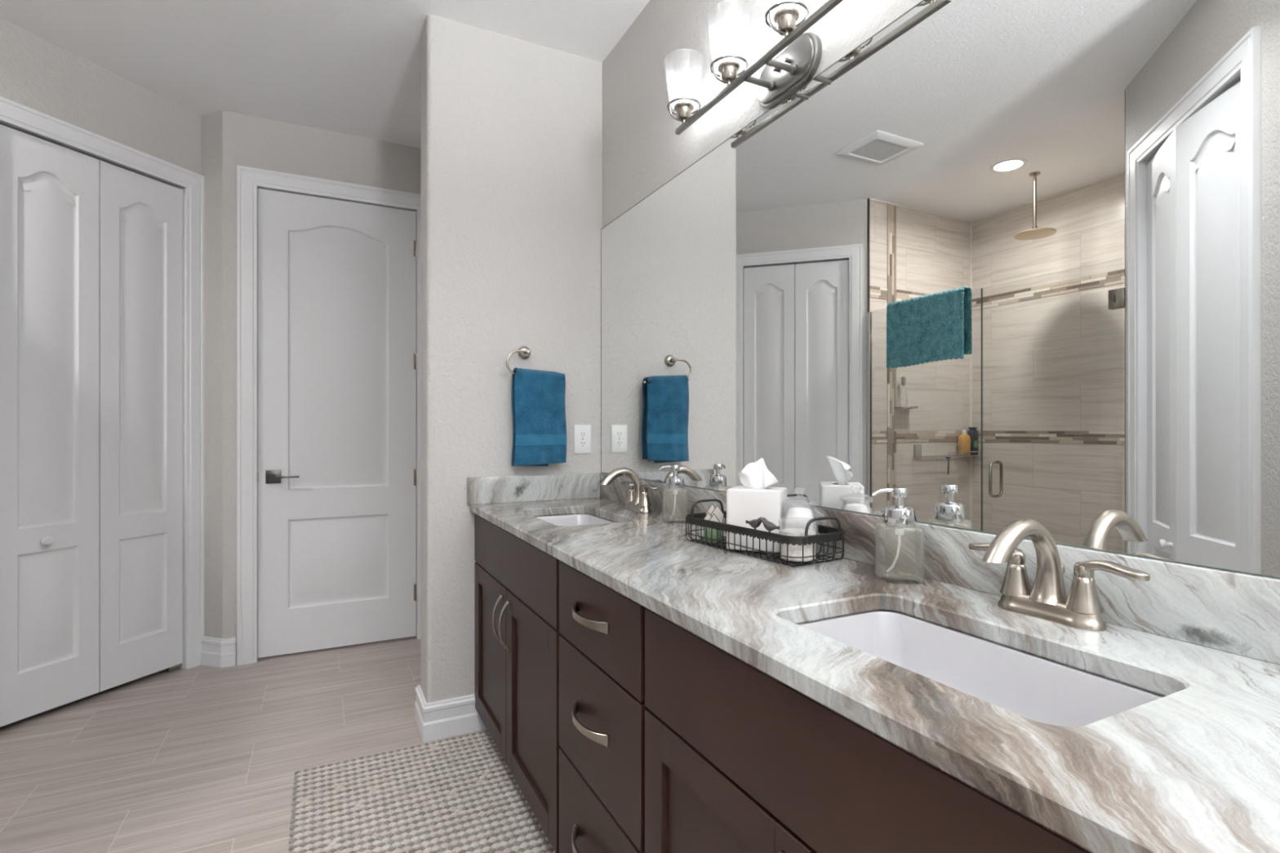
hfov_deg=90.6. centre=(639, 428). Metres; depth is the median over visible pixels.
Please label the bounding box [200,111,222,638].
wall
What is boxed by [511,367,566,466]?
hand towel
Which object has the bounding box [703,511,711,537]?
sachet
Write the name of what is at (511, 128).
wall
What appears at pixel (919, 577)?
bottle
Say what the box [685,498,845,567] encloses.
wire basket
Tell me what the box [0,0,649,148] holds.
ceiling
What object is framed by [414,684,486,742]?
baseboard
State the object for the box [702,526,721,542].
tumbler
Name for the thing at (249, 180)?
door frame
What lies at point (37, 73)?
wall
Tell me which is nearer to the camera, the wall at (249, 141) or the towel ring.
the towel ring
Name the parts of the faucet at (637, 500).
spout, lever, handle, plate, handle, lever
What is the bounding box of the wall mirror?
[600,0,1279,578]
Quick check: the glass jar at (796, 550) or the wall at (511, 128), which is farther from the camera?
the wall at (511, 128)
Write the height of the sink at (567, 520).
0.200 m
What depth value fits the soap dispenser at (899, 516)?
1.22 m
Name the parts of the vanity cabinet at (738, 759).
door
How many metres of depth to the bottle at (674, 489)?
1.98 m
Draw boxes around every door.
[0,124,182,726]
[257,188,417,657]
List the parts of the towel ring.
post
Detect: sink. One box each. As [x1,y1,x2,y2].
[535,513,614,526]
[796,609,1164,726]
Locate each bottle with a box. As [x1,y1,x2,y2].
[662,487,687,523]
[875,522,924,583]
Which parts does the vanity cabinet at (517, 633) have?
door, handle, handle, door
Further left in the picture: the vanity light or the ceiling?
the ceiling
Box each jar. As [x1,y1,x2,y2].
[778,517,816,561]
[782,487,818,552]
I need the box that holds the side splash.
[466,472,603,504]
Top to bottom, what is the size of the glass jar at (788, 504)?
0.150 m
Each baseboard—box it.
[200,635,235,667]
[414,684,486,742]
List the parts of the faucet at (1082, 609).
lever, handle, spout, plate, lift rod, handle, lever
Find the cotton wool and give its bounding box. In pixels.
[786,507,813,528]
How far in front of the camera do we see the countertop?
0.73 m
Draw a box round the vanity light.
[664,0,843,134]
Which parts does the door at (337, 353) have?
lever plate, lever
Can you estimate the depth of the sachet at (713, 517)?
1.59 m
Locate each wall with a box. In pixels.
[0,17,200,174]
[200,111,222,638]
[222,111,420,664]
[420,14,602,702]
[602,0,1278,578]
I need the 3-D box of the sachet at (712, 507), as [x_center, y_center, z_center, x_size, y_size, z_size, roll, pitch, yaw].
[0.184,0.233,1.609,0.035,0.088,0.003,0,0,10]
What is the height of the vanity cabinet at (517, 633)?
0.848 m
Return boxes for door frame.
[236,164,420,665]
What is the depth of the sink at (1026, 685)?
0.95 m
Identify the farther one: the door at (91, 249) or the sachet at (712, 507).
the door at (91, 249)
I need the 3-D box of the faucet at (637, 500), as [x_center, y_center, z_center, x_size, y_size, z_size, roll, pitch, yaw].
[-0.012,0.214,2.251,0.206,0.156,0.208,0,0,22]
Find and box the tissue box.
[726,457,786,552]
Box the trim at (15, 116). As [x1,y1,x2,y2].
[0,96,204,669]
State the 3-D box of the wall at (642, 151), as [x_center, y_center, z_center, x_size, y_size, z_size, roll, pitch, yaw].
[1.264,-0.199,0.020,0.120,2.740,6.097,0,0,-27]
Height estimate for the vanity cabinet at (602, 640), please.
0.848 m
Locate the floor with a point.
(200, 758)
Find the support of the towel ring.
attached to the wall at (511, 128)
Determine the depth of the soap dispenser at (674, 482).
1.97 m
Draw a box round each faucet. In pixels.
[599,467,657,513]
[968,518,1150,631]
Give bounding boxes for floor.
[0,635,487,852]
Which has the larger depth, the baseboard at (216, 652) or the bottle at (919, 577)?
the baseboard at (216, 652)
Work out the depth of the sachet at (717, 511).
1.60 m
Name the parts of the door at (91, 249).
knob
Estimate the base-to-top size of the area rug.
0.017 m
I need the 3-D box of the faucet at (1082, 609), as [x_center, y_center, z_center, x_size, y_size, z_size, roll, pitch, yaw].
[0.631,0.214,0.976,0.206,0.156,0.208,0,0,22]
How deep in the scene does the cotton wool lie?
1.43 m
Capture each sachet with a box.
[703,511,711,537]
[705,503,715,515]
[708,513,719,539]
[711,505,724,538]
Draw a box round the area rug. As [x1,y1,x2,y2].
[288,730,555,852]
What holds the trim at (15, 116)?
attached to the wall at (37, 73)
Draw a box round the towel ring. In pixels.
[506,346,530,374]
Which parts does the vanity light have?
lamp shade, bulb, lamp shade, bulb, arm, arm, bulb, lamp shade, plate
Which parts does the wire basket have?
handle, handle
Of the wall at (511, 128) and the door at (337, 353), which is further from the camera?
the door at (337, 353)
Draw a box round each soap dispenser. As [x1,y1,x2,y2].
[658,465,687,523]
[871,487,924,583]
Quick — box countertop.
[470,497,1279,852]
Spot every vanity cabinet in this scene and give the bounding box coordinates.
[474,513,578,852]
[559,560,648,852]
[644,608,1091,852]
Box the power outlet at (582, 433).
[573,424,591,453]
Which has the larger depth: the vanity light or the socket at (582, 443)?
the socket at (582, 443)
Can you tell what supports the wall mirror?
attached to the wall at (642, 151)
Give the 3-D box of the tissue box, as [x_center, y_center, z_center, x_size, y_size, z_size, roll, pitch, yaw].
[0.282,0.178,1.524,0.128,0.213,0.104,0,0,22]
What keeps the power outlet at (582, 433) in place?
attached to the wall at (511, 128)
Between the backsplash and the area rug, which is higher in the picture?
the backsplash
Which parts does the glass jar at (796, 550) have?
jar lid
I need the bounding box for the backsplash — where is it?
[600,473,1279,664]
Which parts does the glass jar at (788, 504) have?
jar lid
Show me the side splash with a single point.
(501, 489)
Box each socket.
[578,431,586,438]
[578,440,586,447]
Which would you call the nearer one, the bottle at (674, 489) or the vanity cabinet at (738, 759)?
the vanity cabinet at (738, 759)

